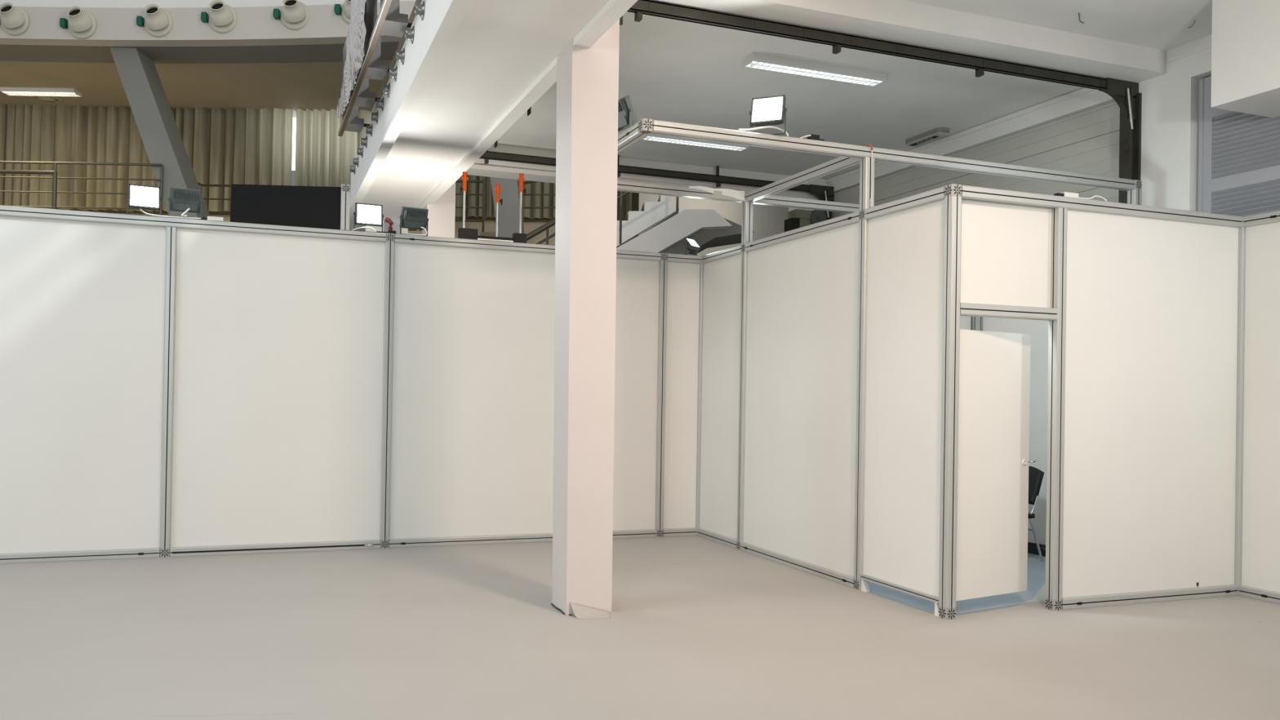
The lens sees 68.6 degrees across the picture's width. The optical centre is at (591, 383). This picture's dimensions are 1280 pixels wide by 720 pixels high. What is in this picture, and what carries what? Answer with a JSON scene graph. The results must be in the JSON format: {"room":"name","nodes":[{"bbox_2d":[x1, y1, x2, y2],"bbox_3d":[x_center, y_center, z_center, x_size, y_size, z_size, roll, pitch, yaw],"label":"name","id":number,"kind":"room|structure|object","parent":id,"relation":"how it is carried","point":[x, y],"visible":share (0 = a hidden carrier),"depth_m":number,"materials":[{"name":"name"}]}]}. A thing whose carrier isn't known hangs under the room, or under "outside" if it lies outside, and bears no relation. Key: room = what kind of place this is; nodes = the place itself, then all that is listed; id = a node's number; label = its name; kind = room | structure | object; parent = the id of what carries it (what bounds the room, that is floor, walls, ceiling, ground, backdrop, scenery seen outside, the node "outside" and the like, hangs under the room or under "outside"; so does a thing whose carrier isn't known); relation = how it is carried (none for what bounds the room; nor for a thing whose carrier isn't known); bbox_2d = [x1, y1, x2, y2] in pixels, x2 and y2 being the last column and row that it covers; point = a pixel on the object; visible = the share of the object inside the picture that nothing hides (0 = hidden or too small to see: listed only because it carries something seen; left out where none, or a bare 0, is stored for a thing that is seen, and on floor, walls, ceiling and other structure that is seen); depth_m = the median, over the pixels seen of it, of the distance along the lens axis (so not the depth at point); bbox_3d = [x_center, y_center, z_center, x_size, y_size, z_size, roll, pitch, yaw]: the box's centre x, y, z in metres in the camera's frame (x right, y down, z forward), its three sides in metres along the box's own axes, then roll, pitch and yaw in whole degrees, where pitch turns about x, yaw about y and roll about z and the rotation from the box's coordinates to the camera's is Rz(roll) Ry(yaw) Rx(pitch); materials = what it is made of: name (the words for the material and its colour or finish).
{"room":"exhibition hall","nodes":[
{"label":"exhibition hall","id":0,"kind":"room"},
{"bbox_2d":[0,59,392,117],"bbox_3d":[-8.400,-5.996,18.343,23.000,0.160,4.600,1,0,0],"label":"ceiling","id":1,"kind":"structure","parent":0,"point":[311,86],"depth_m":18.44,"materials":[{"name":"paint"}]},
{"bbox_2d":[0,87,82,97],"bbox_3d":[-11.152,-5.918,18.992,1.500,0.080,0.300,1,0,0],"label":"ceiling light","id":2,"kind":"object","parent":1,"relation":"attached to","point":[20,91],"visible":1,"depth_m":18.91,"materials":[{"name":"plastic"}]},
{"bbox_2d":[0,103,293,213],"bbox_3d":[-10.416,-4.827,20.101,8.047,2.220,0.473,1,0,0],"label":"curtain","id":3,"kind":"object","parent":1,"relation":"hanging from","point":[238,145],"visible":0.7,"depth_m":19.99,"materials":[{"name":"fabric"}]},
{"bbox_2d":[294,108,371,186],"bbox_3d":[-4.729,-4.731,20.089,3.260,2.220,0.458,1,0,-1],"label":"curtain","id":4,"kind":"object","parent":1,"relation":"hanging from","point":[324,158],"visible":0.29,"depth_m":20.01,"materials":[{"name":"fabric"}]},
{"bbox_2d":[454,174,495,218],"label":"curtain","id":5,"kind":"object","parent":1,"relation":"hanging from","point":[472,188],"depth_m":19.98,"materials":[{"name":"fabric"}]},
{"bbox_2d":[523,180,555,219],"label":"curtain","id":6,"kind":"object","parent":1,"relation":"hanging from","point":[536,188],"depth_m":19.99,"materials":[{"name":"fabric"}]},
{"bbox_2d":[0,0,416,8],"bbox_3d":[-8.370,-7.789,16.456,23.000,3.400,0.200,1,0,0],"label":"wall","id":7,"kind":"structure","parent":0,"point":[49,3],"depth_m":16.35,"materials":[{"name":"white paint"}]},
{"bbox_2d":[0,2,29,35],"bbox_3d":[-9.879,-6.189,15.842,0.595,0.490,0.381,1,0,0],"label":"air nozzle","id":8,"kind":"object","parent":7,"relation":"attached to","point":[14,20],"visible":1,"depth_m":15.83,"materials":[{"name":"plastic"}]},
{"bbox_2d":[59,5,96,39],"bbox_3d":[-8.730,-6.130,15.842,0.595,0.490,0.381,1,0,0],"label":"air nozzle","id":9,"kind":"object","parent":7,"relation":"attached to","point":[81,24],"visible":1,"depth_m":15.85,"materials":[{"name":"plastic"}]},
{"bbox_2d":[136,4,173,36],"bbox_3d":[-7.410,-6.148,15.803,0.595,0.490,0.381,1,0,0],"label":"air nozzle","id":10,"kind":"object","parent":7,"relation":"attached to","point":[157,22],"visible":1,"depth_m":15.81,"materials":[{"name":"plastic"}]},
{"bbox_2d":[0,0,415,46],"bbox_3d":[-7.370,-6.133,15.730,17.065,0.550,1.066,1,0,4],"label":"trim","id":11,"kind":"structure","parent":7,"relation":"attached to","point":[255,25],"depth_m":15.94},
{"bbox_2d":[200,0,237,32],"bbox_3d":[-6.289,-6.189,15.734,0.595,0.490,0.381,1,0,0],"label":"air nozzle","id":12,"kind":"object","parent":7,"relation":"attached to","point":[222,18],"visible":1,"depth_m":15.73,"materials":[{"name":"plastic"}]},
{"bbox_2d":[272,0,309,29],"bbox_3d":[-5.029,-6.199,15.616,0.595,0.490,0.381,1,0,0],"label":"air nozzle","id":13,"kind":"object","parent":7,"relation":"attached to","point":[294,15],"visible":1,"depth_m":15.63,"materials":[{"name":"plastic"}]},
{"bbox_2d":[56,192,638,248],"bbox_3d":[-6.943,-3.435,20.550,26.000,10.000,0.550,1,0,0],"label":"wall","id":14,"kind":"structure","parent":0,"point":[489,223],"depth_m":20.28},
{"bbox_2d":[364,220,408,234],"bbox_3d":[-2.975,-0.381,13.473,0.594,3.925,0.100,1,0,-20],"label":"wall","id":15,"kind":"structure","parent":0,"point":[404,230],"depth_m":13.40,"materials":[{"name":"white paint"}]},
{"bbox_2d":[350,0,472,212],"bbox_3d":[-0.441,-2.542,4.749,0.555,0.495,19.166,1,0,-18],"label":"beam","id":16,"kind":"structure","parent":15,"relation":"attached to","point":[433,34],"depth_m":7.50,"materials":[{"name":"white paint"}]},
{"bbox_2d":[360,0,422,147],"bbox_3d":[-0.099,-3.000,4.014,0.050,0.420,17.551,1,0,-19],"label":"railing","id":17,"kind":"structure","parent":16,"relation":"on","point":[412,15],"depth_m":9.19,"materials":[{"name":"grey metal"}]},
{"bbox_2d":[337,0,412,136],"bbox_3d":[-1.332,-3.306,6.987,0.386,0.965,7.980,1,0,-20],"label":"balustrade","id":18,"kind":"object","parent":17,"relation":"attached to","point":[388,22],"visible":0.6,"depth_m":8.43,"materials":[{"name":"metal"}]},
{"bbox_2d":[337,0,366,117],"bbox_3d":[-2.190,-3.492,8.681,0.048,1.508,3.756,1,0,-20],"label":"sheet","id":19,"kind":"object","parent":18,"relation":"attached to","point":[355,40],"visible":1,"depth_m":8.74,"materials":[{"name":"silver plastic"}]},
{"bbox_2d":[349,0,609,231],"bbox_3d":[-0.759,-2.416,6.673,1.000,0.120,23.000,1,0,-20],"label":"ceiling","id":20,"kind":"structure","parent":0,"point":[498,48],"depth_m":7.35,"materials":[{"name":"white paint"}]},
{"bbox_2d":[416,0,637,208],"bbox_3d":[-0.225,-2.846,6.867,0.120,1.090,23.000,1,0,-20],"label":"beam","id":21,"kind":"structure","parent":20,"relation":"attached to","point":[613,10],"depth_m":7.52,"materials":[{"name":"white paint"}]},
{"bbox_2d":[408,231,555,244],"bbox_3d":[-9.857,-2.649,18.419,20.200,0.200,4.400,1,0,0],"label":"gallery slab","id":22,"kind":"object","parent":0,"point":[541,236],"depth_m":16.22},
{"bbox_2d":[0,169,57,208],"bbox_3d":[-11.432,-3.199,15.622,5.030,0.803,0.068,1,0,0],"label":"gallery railing","id":23,"kind":"object","parent":22,"relation":"on","point":[54,173],"visible":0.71,"depth_m":15.60,"materials":[{"name":"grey metal"}]},
{"bbox_2d":[109,47,209,217],"bbox_3d":[-7.594,-4.289,16.656,1.670,3.129,0.650,1,0,0],"label":"pillar","id":24,"kind":"structure","parent":22,"relation":"on","point":[161,137],"depth_m":16.34,"materials":[{"name":"grey concrete"}]},
{"bbox_2d":[0,160,416,231],"bbox_3d":[-8.568,-3.291,16.793,10.715,1.101,1.589,1,0,-14],"label":"gallery railing","id":25,"kind":"object","parent":22,"relation":"on","point":[55,163],"visible":0.29,"depth_m":16.25,"materials":[{"name":"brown metal"}]},
{"bbox_2d":[616,195,753,255],"bbox_3d":[0.069,-1.825,15.824,4.924,2.910,3.021,1,0,0],"label":"staircase","id":26,"kind":"structure","parent":22,"relation":"attached to","point":[708,228],"depth_m":14.57,"materials":[{"name":"white paint"}]},
{"bbox_2d":[490,177,524,238],"bbox_3d":[-1.485,-3.569,15.526,1.010,4.379,0.600,1,0,0],"label":"pillar","id":27,"kind":"structure","parent":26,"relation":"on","point":[508,211],"depth_m":15.22,"materials":[{"name":"grey concrete"}]},
{"bbox_2d":[526,191,678,244],"bbox_3d":[-0.057,-2.556,14.619,4.246,3.149,0.090,1,0,0],"label":"stair railing","id":28,"kind":"object","parent":26,"relation":"on","point":[546,226],"visible":0.23,"depth_m":14.60,"materials":[{"name":"brown metal"}]},
{"bbox_2d":[0,535,1279,719],"bbox_3d":[-7.154,1.549,12.326,38.000,0.108,42.000,1,0,-20],"label":"floor","id":29,"kind":"structure","parent":0,"point":[269,633],"depth_m":5.64,"materials":[{"name":"concrete"}]},
{"bbox_2d":[0,547,159,564],"bbox_3d":[-5.365,1.456,7.700,3.318,0.086,0.090,1,0,-20],"label":"frame rail","id":30,"kind":"object","parent":29,"relation":"on","point":[126,553],"visible":1,"depth_m":8.02,"materials":[{"name":"metal"}]},
{"bbox_2d":[0,215,165,553],"bbox_3d":[-5.340,-0.001,7.708,3.318,2.829,0.012,1,0,-20],"label":"wall panel","id":31,"kind":"object","parent":30,"relation":"on","point":[82,304],"visible":1,"depth_m":8.04,"materials":[{"name":"plastic"}]},
{"bbox_2d":[159,226,177,557],"bbox_3d":[-3.742,0.073,8.292,0.086,2.914,0.086,1,0,-20],"label":"frame post","id":32,"kind":"object","parent":29,"relation":"on","point":[171,232],"visible":1,"depth_m":8.26,"materials":[{"name":"metal"}]},
{"bbox_2d":[0,204,386,242],"bbox_3d":[-4.420,-1.440,8.049,5.227,0.086,0.086,1,0,-20],"label":"frame rail","id":33,"kind":"object","parent":32,"relation":"attached to","point":[5,211],"visible":1,"depth_m":8.31,"materials":[{"name":"metal"}]},
{"bbox_2d":[126,183,162,217],"bbox_3d":[-3.928,-1.607,8.235,0.282,0.267,0.089,1,0,-26],"label":"floodlight","id":34,"kind":"object","parent":33,"relation":"on","point":[142,197],"visible":1,"depth_m":8.21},
{"bbox_2d":[168,187,202,219],"bbox_3d":[-3.612,-1.602,8.336,0.282,0.269,0.136,1,0,-23],"label":"floodlight","id":35,"kind":"object","parent":33,"relation":"on","point":[180,199],"visible":1,"depth_m":8.31,"materials":[{"name":"metal"}]},
{"bbox_2d":[230,183,341,229],"bbox_3d":[-2.806,-1.654,8.639,0.970,0.404,0.035,1,0,-20],"label":"board","id":36,"kind":"object","parent":33,"relation":"on","point":[308,206],"visible":1,"depth_m":8.63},
{"bbox_2d":[340,183,350,230],"bbox_3d":[-2.314,-1.657,8.813,0.086,0.430,0.086,1,0,-20],"label":"frame post","id":37,"kind":"object","parent":33,"relation":"on","point":[345,188],"visible":1,"depth_m":8.77,"materials":[{"name":"metal"}]},
{"bbox_2d":[353,202,383,232],"bbox_3d":[-2.114,-1.571,8.895,0.282,0.266,0.085,1,0,-23],"label":"floodlight","id":38,"kind":"object","parent":33,"relation":"on","point":[365,214],"visible":1,"depth_m":8.86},
{"bbox_2d":[169,539,380,556],"bbox_3d":[-2.868,1.505,8.604,1.823,0.086,0.093,1,0,-20],"label":"frame rail","id":39,"kind":"object","parent":29,"relation":"on","point":[364,544],"visible":1,"depth_m":8.55,"materials":[{"name":"metal"}]},
{"bbox_2d":[170,227,385,546],"bbox_3d":[-2.843,0.048,8.614,1.823,2.829,0.012,1,0,-20],"label":"wall panel","id":40,"kind":"object","parent":39,"relation":"on","point":[277,401],"visible":1,"depth_m":8.59,"materials":[{"name":"plastic"}]},
{"bbox_2d":[379,232,395,548],"bbox_3d":[-1.948,0.066,8.943,0.086,2.999,0.086,1,0,-20],"label":"frame post","id":41,"kind":"object","parent":29,"relation":"on","point":[390,237],"visible":1,"depth_m":8.90,"materials":[{"name":"metal"}]},
{"bbox_2d":[395,233,660,261],"bbox_3d":[-0.581,-1.365,9.439,2.769,0.086,0.090,1,0,-20],"label":"frame rail","id":42,"kind":"object","parent":41,"relation":"attached to","point":[399,238],"visible":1,"depth_m":9.27,"materials":[{"name":"metal"}]},
{"bbox_2d":[399,206,428,235],"bbox_3d":[-1.704,-1.565,9.028,0.282,0.269,0.142,1,0,-27],"label":"floodlight","id":43,"kind":"object","parent":42,"relation":"on","point":[415,218],"visible":1,"depth_m":9.00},
{"bbox_2d":[457,171,526,243],"bbox_3d":[-0.971,-1.766,9.306,0.680,0.699,0.073,1,0,-20],"label":"pole stand","id":44,"kind":"object","parent":42,"relation":"on","point":[463,233],"visible":1,"depth_m":9.31,"materials":[{"name":"white metal"}]},
{"bbox_2d":[422,182,455,238],"bbox_3d":[-2.006,-0.759,12.171,0.369,4.685,0.335,1,0,-20],"label":"column","id":45,"kind":"structure","parent":29,"relation":"on","point":[441,215],"depth_m":12.04,"materials":[{"name":"white paint"}]},
{"bbox_2d":[389,528,656,547],"bbox_3d":[-0.630,1.549,9.418,2.769,0.086,0.090,1,0,-20],"label":"frame rail","id":46,"kind":"object","parent":29,"relation":"on","point":[538,537],"visible":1,"depth_m":9.24,"materials":[{"name":"metal"}]},
{"bbox_2d":[389,243,659,538],"bbox_3d":[-0.605,0.092,9.426,2.769,2.829,0.012,1,0,-20],"label":"wall panel","id":47,"kind":"object","parent":46,"relation":"on","point":[473,386],"visible":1,"depth_m":9.28,"materials":[{"name":"plastic"}]},
{"bbox_2d":[551,18,619,619],"bbox_3d":[-0.021,-0.766,6.517,0.369,4.687,0.483,1,0,-20],"label":"column","id":48,"kind":"structure","parent":29,"relation":"on","point":[588,78],"depth_m":6.44,"materials":[{"name":"white paint"}]},
{"bbox_2d":[654,253,667,537],"bbox_3d":[0.735,0.118,9.917,0.086,2.999,0.086,1,0,-20],"label":"frame post","id":49,"kind":"object","parent":29,"relation":"on","point":[663,276],"visible":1,"depth_m":9.88,"materials":[{"name":"metal"}]},
{"bbox_2d":[662,527,697,537],"bbox_3d":[0.934,1.579,9.988,0.390,0.086,0.086,1,0,-20],"label":"frame rail","id":50,"kind":"object","parent":29,"relation":"on","point":[690,531],"visible":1,"depth_m":9.95,"materials":[{"name":"metal"}]},
{"bbox_2d":[663,262,699,528],"bbox_3d":[0.960,0.122,9.994,0.389,2.829,0.012,1,0,-20],"label":"wall panel","id":51,"kind":"object","parent":50,"relation":"on","point":[683,278],"visible":1,"depth_m":9.99,"materials":[{"name":"plastic"}]},
{"bbox_2d":[695,255,703,532],"bbox_3d":[1.183,0.127,10.079,0.086,3.000,0.086,1,0,-20],"label":"frame post","id":52,"kind":"object","parent":29,"relation":"on","point":[701,265],"visible":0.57,"depth_m":10.03,"materials":[{"name":"metal"}]},
{"bbox_2d":[701,244,741,263],"bbox_3d":[1.369,-1.331,9.644,0.086,0.086,0.864,1,0,-20],"label":"frame rail","id":53,"kind":"object","parent":52,"relation":"attached to","point":[736,250],"visible":0.81,"depth_m":9.61,"materials":[{"name":"metal"}]},
{"bbox_2d":[697,528,737,548],"bbox_3d":[1.320,1.583,9.622,0.086,0.086,0.864,1,0,-20],"label":"frame rail","id":54,"kind":"object","parent":29,"relation":"on","point":[713,536],"visible":0.72,"depth_m":9.58,"materials":[{"name":"metal"}]},
{"bbox_2d":[699,253,741,539],"bbox_3d":[1.338,0.126,9.630,0.012,2.829,0.863,1,0,-20],"label":"wall panel","id":55,"kind":"object","parent":54,"relation":"on","point":[722,277],"visible":1,"depth_m":9.63,"materials":[{"name":"plastic"}]},
{"bbox_2d":[736,243,747,550],"bbox_3d":[1.506,0.126,9.186,0.086,2.999,0.086,1,0,-20],"label":"frame post","id":56,"kind":"object","parent":29,"relation":"on","point":[744,287],"visible":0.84,"depth_m":9.15,"materials":[{"name":"metal"}]},
{"bbox_2d":[741,201,753,244],"bbox_3d":[1.535,-1.577,9.199,0.086,0.407,0.086,1,0,-20],"label":"frame post","id":57,"kind":"object","parent":56,"relation":"on","point":[747,206],"visible":0.83,"depth_m":9.16,"materials":[{"name":"metal"}]},
{"bbox_2d":[617,180,746,202],"bbox_3d":[0.604,-1.851,8.858,1.907,0.104,0.093,1,0,-20],"label":"frame rail","id":58,"kind":"object","parent":57,"relation":"on","point":[622,185],"depth_m":8.93,"materials":[{"name":"metal"}]},
{"bbox_2d":[746,156,860,201],"bbox_3d":[1.864,-1.825,8.307,0.086,0.086,1.815,1,0,-20],"label":"frame rail","id":59,"kind":"object","parent":57,"relation":"attached to","point":[839,163],"visible":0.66,"depth_m":8.23,"materials":[{"name":"metal"}]},
{"bbox_2d":[745,210,859,252],"bbox_3d":[1.853,-1.332,8.303,0.090,0.086,1.815,1,0,-20],"label":"frame rail","id":60,"kind":"object","parent":56,"relation":"attached to","point":[851,218],"visible":0.84,"depth_m":8.15,"materials":[{"name":"metal"}]},
{"bbox_2d":[740,542,853,588],"bbox_3d":[1.804,1.582,8.282,0.090,0.086,1.815,1,0,-20],"label":"frame rail","id":61,"kind":"object","parent":29,"relation":"on","point":[825,573],"visible":0.77,"depth_m":8.13,"materials":[{"name":"metal"}]},
{"bbox_2d":[743,222,858,577],"bbox_3d":[1.824,0.125,8.291,0.012,2.829,1.815,1,0,-20],"label":"wall panel","id":62,"kind":"object","parent":61,"relation":"on","point":[802,292],"visible":1,"depth_m":8.18,"materials":[{"name":"plastic"}]},
{"bbox_2d":[784,208,826,231],"bbox_3d":[2.963,-0.384,13.101,0.575,4.125,0.450,1,0,-20],"label":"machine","id":63,"kind":"object","parent":29,"relation":"on","point":[797,218],"visible":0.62,"depth_m":13.04,"materials":[{"name":"black metal"}]},
{"bbox_2d":[853,208,868,590],"bbox_3d":[2.155,0.124,7.400,0.086,2.999,0.086,1,0,-20],"label":"frame post","id":64,"kind":"object","parent":29,"relation":"on","point":[863,223],"visible":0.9,"depth_m":7.36,"materials":[{"name":"metal"}]},
{"bbox_2d":[859,156,875,209],"bbox_3d":[2.184,-1.579,7.412,0.086,0.407,0.086,1,0,-20],"label":"frame post","id":65,"kind":"object","parent":64,"relation":"on","point":[865,162],"visible":0.82,"depth_m":7.38,"materials":[{"name":"metal"}]},
{"bbox_2d":[638,118,1135,191],"bbox_3d":[2.591,-1.818,7.560,4.759,0.086,0.086,1,0,-20],"label":"frame rail","id":66,"kind":"object","parent":65,"relation":"on","point":[646,126],"visible":1,"depth_m":7.39,"materials":[{"name":"metal"}]},
{"bbox_2d":[617,121,647,152],"bbox_3d":[0.070,-1.860,7.656,0.090,0.086,1.815,1,0,-20],"label":"frame rail","id":67,"kind":"object","parent":66,"relation":"attached to","point":[629,136],"visible":0.3,"depth_m":6.99,"materials":[{"name":"metal"}]},
{"bbox_2d":[617,95,637,131],"bbox_3d":[0.231,-2.051,7.243,0.158,0.294,0.282,1,0,-31],"label":"floodlight","id":68,"kind":"object","parent":67,"relation":"on","point":[627,117],"visible":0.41,"depth_m":7.15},
{"bbox_2d":[749,94,786,134],"bbox_3d":[1.345,-2.034,7.113,0.282,0.296,0.131,1,0,23],"label":"floodlight","id":69,"kind":"object","parent":66,"relation":"attached to","point":[768,110],"visible":0.97,"depth_m":7.08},
{"bbox_2d":[626,0,1142,203],"bbox_3d":[2.707,-0.711,8.057,5.260,4.698,0.135,1,0,-20],"label":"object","id":70,"kind":"object","parent":29,"relation":"on","point":[1126,94],"visible":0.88,"depth_m":8.19,"materials":[{"name":"metal"}]},
{"bbox_2d":[860,573,938,616],"bbox_3d":[2.288,1.553,6.924,0.060,0.131,0.897,1,0,-20],"label":"rail","id":71,"kind":"object","parent":29,"relation":"on","point":[864,578],"visible":0.84,"depth_m":6.90,"materials":[{"name":"metal"}]},
{"bbox_2d":[862,199,944,596],"bbox_3d":[2.315,0.098,6.940,0.012,2.779,0.887,1,0,-20],"label":"wall panel","id":72,"kind":"object","parent":71,"relation":"on","point":[905,248],"visible":1,"depth_m":6.91,"materials":[{"name":"plastic"}]},
{"bbox_2d":[938,183,961,619],"bbox_3d":[2.486,0.123,6.485,0.086,2.999,0.086,1,0,-20],"label":"frame post","id":73,"kind":"object","parent":29,"relation":"on","point":[953,192],"visible":1,"depth_m":6.45,"materials":[{"name":"metal"}]},
{"bbox_2d":[865,186,944,219],"bbox_3d":[2.345,-1.334,6.953,0.086,0.086,0.887,1,0,-20],"label":"frame rail","id":74,"kind":"object","parent":73,"relation":"attached to","point":[937,194],"visible":0.8,"depth_m":6.90,"materials":[{"name":"metal"}]},
{"bbox_2d":[955,328,1036,600],"bbox_3d":[2.883,0.577,6.801,0.921,1.910,0.116,1,0,-27],"label":"door","id":75,"kind":"structure","parent":73,"relation":"attached to","point":[994,366],"depth_m":6.77,"materials":[{"name":"wood"}]},
{"bbox_2d":[972,316,982,330],"bbox_3d":[4.157,0.197,10.092,0.086,2.960,0.086,1,0,-20],"label":"frame post","id":76,"kind":"object","parent":29,"relation":"on","point":[977,322],"visible":0.02,"depth_m":10.06,"materials":[{"name":"metal"}]},
{"bbox_3d":[4.214,-1.505,10.172,0.086,0.447,0.086,1,0,-20],"label":"frame post","id":77,"kind":"object","parent":76,"relation":"on","visible":0},
{"bbox_2d":[753,195,875,213],"bbox_3d":[2.920,-1.797,9.701,2.851,0.086,0.086,1,0,-20],"label":"frame rail","id":78,"kind":"object","parent":77,"relation":"attached to","point":[778,201],"visible":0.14,"depth_m":9.40,"materials":[{"name":"metal"}]},
{"bbox_2d":[982,317,1048,548],"bbox_3d":[4.663,0.196,8.773,0.012,2.960,2.726,1,0,-20],"label":"wall panel","id":79,"kind":"object","parent":29,"relation":"on","point":[1038,330],"visible":0.02,"depth_m":9.34,"materials":[{"name":"plastic"}]},
{"bbox_2d":[1027,466,1044,561],"bbox_3d":[3.919,1.221,8.887,0.597,0.885,0.451,1,0,-20],"label":"chair","id":80,"kind":"object","parent":29,"relation":"on","point":[1035,475],"visible":0.3,"depth_m":8.77,"materials":[{"name":"black plastic"}]},
{"bbox_2d":[1044,207,1067,610],"bbox_3d":[3.382,0.183,6.809,0.086,2.914,0.086,1,0,-20],"label":"frame post","id":81,"kind":"object","parent":29,"relation":"on","point":[1057,328],"visible":1,"depth_m":6.78,"materials":[{"name":"metal"}]},
{"bbox_2d":[960,302,1057,320],"bbox_3d":[2.946,-0.512,6.652,0.867,0.086,0.086,1,0,-20],"label":"frame rail","id":82,"kind":"object","parent":81,"relation":"attached to","point":[969,309],"visible":0.84,"depth_m":6.61,"materials":[{"name":"metal"}]},
{"bbox_2d":[960,199,1051,307],"bbox_3d":[2.942,-0.918,6.684,0.867,0.728,0.012,1,0,-20],"label":"wall panel","id":83,"kind":"object","parent":82,"relation":"on","point":[1006,248],"visible":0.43,"depth_m":6.68,"materials":[{"name":"plastic"}]},
{"bbox_2d":[961,185,1243,227],"bbox_3d":[3.848,-1.308,6.981,2.758,0.086,0.086,1,0,-20],"label":"frame rail","id":84,"kind":"object","parent":81,"relation":"attached to","point":[968,193],"visible":0.85,"depth_m":6.88,"materials":[{"name":"metal"}]},
{"bbox_2d":[1062,584,1238,609],"bbox_3d":[4.247,1.615,7.120,1.805,0.086,0.090,1,0,-20],"label":"frame rail","id":85,"kind":"object","parent":29,"relation":"on","point":[1186,593],"visible":0.86,"depth_m":7.06,"materials":[{"name":"metal"}]},
{"bbox_2d":[1062,209,1238,597],"bbox_3d":[4.272,0.158,7.130,1.804,2.829,0.012,1,0,-20],"label":"wall panel","id":86,"kind":"object","parent":85,"relation":"on","point":[1150,406],"visible":1,"depth_m":7.11,"materials":[{"name":"plastic"}]},
{"bbox_2d":[1234,216,1245,591],"bbox_3d":[5.160,0.175,7.455,0.086,3.000,0.086,1,0,-20],"label":"frame post","id":87,"kind":"object","parent":29,"relation":"on","point":[1242,231],"visible":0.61,"depth_m":7.41,"materials":[{"name":"metal"}]},
{"bbox_2d":[1243,210,1279,227],"bbox_3d":[5.943,-1.284,5.368,0.090,0.086,4.376,1,0,-20],"label":"frame rail","id":88,"kind":"object","parent":87,"relation":"attached to","point":[1271,217],"visible":1,"depth_m":7.27,"materials":[{"name":"metal"}]},
{"bbox_2d":[1238,585,1279,604],"bbox_3d":[5.894,1.629,5.346,0.090,0.086,4.376,1,0,-20],"label":"frame rail","id":89,"kind":"object","parent":29,"relation":"on","point":[1245,591],"visible":1,"depth_m":7.24,"materials":[{"name":"metal"}]},
{"bbox_2d":[1241,222,1279,592],"bbox_3d":[5.914,0.172,5.355,0.012,2.829,4.375,1,0,-20],"label":"wall panel","id":90,"kind":"object","parent":89,"relation":"on","point":[1260,539],"visible":1,"depth_m":7.27,"materials":[{"name":"plastic"}]},
{"bbox_2d":[466,143,828,199],"bbox_3d":[0.940,-2.979,13.034,6.270,0.555,0.400,1,0,-20],"label":"lintel beam","id":91,"kind":"structure","parent":0,"point":[495,168],"depth_m":12.75,"materials":[{"name":"white paint"}]},
{"bbox_2d":[637,192,788,255],"bbox_3d":[3.998,-2.783,16.021,6.100,9.000,6.000,1,0,0],"label":"wall","id":92,"kind":"structure","parent":0,"point":[767,220],"depth_m":18.83,"materials":[{"name":"paint"}]},
{"bbox_2d":[0,41,399,63],"bbox_3d":[-7.374,-5.878,16.304,17.104,0.050,1.614,1,0,4],"label":"beam","id":93,"kind":"structure","parent":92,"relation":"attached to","point":[316,52],"depth_m":16.59,"materials":[{"name":"grey concrete"}]},
{"bbox_2d":[479,149,834,220],"bbox_3d":[1.008,-0.706,12.739,5.260,4.698,0.147,1,0,-20],"label":"door track","id":94,"kind":"object","parent":92,"relation":"attached to","point":[823,193],"visible":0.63,"depth_m":12.80,"materials":[{"name":"metal"}]},
{"bbox_2d":[493,11,1084,179],"bbox_3d":[1.863,-3.159,10.498,6.270,0.200,5.100,1,0,-20],"label":"ceiling","id":95,"kind":"structure","parent":0,"point":[672,70],"depth_m":9.92,"materials":[{"name":"paint"}]},
{"bbox_2d":[640,133,748,151],"bbox_3d":[1.299,-3.021,11.636,1.390,0.078,0.195,1,0,-20],"label":"ceiling light","id":96,"kind":"object","parent":95,"relation":"attached to","point":[651,137],"visible":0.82,"depth_m":11.62,"materials":[{"name":"plastic"}]},
{"bbox_2d":[742,52,885,86],"bbox_3d":[2.166,-3.025,9.033,1.485,0.078,0.190,1,0,-20],"label":"ceiling light","id":97,"kind":"object","parent":95,"relation":"attached to","point":[755,60],"visible":1,"depth_m":8.98,"materials":[{"name":"plastic"}]},
{"bbox_2d":[906,127,949,146],"bbox_3d":[4.064,-2.976,11.328,0.180,0.078,0.660,1,0,-20],"label":"emergency light","id":98,"kind":"object","parent":95,"relation":"attached to","point":[937,133],"visible":1,"depth_m":11.24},
{"bbox_2d":[648,0,1166,83],"bbox_3d":[2.557,-3.132,7.851,5.770,0.410,0.350,1,0,-20],"label":"lintel beam","id":99,"kind":"structure","parent":0,"point":[897,21],"depth_m":7.93,"materials":[{"name":"white paint"}]},
{"bbox_2d":[788,34,1212,211],"bbox_3d":[6.264,-0.702,6.081,0.920,4.770,17.100,1,0,-20],"label":"wall","id":100,"kind":"structure","parent":0,"point":[1169,173],"depth_m":8.74,"materials":[{"name":"white paint"}]},
{"bbox_2d":[831,101,1119,329],"bbox_3d":[4.311,-0.549,11.367,0.090,4.456,4.910,1,0,-20],"label":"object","id":101,"kind":"structure","parent":100,"relation":"in","point":[1086,142],"depth_m":10.04,"materials":[{"name":"paint"}]},
{"bbox_2d":[1197,76,1279,216],"bbox_3d":[6.323,-0.536,6.070,0.090,4.440,5.040,1,0,-20],"label":"window","id":102,"kind":"structure","parent":100,"relation":"in","point":[1239,153],"depth_m":8.11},
{"bbox_2d":[903,0,1212,50],"bbox_3d":[4.781,-3.239,2.461,6.270,0.200,11.300,1,0,-20],"label":"ceiling","id":103,"kind":"structure","parent":0,"point":[1161,24],"depth_m":7.91,"materials":[{"name":"paint"}]},
{"bbox_2d":[1210,0,1279,117],"bbox_3d":[7.077,-2.656,2.780,0.713,0.880,10.334,1,0,-20],"label":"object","id":104,"kind":"structure","parent":0,"point":[1246,35],"depth_m":7.29,"materials":[{"name":"white paint"}]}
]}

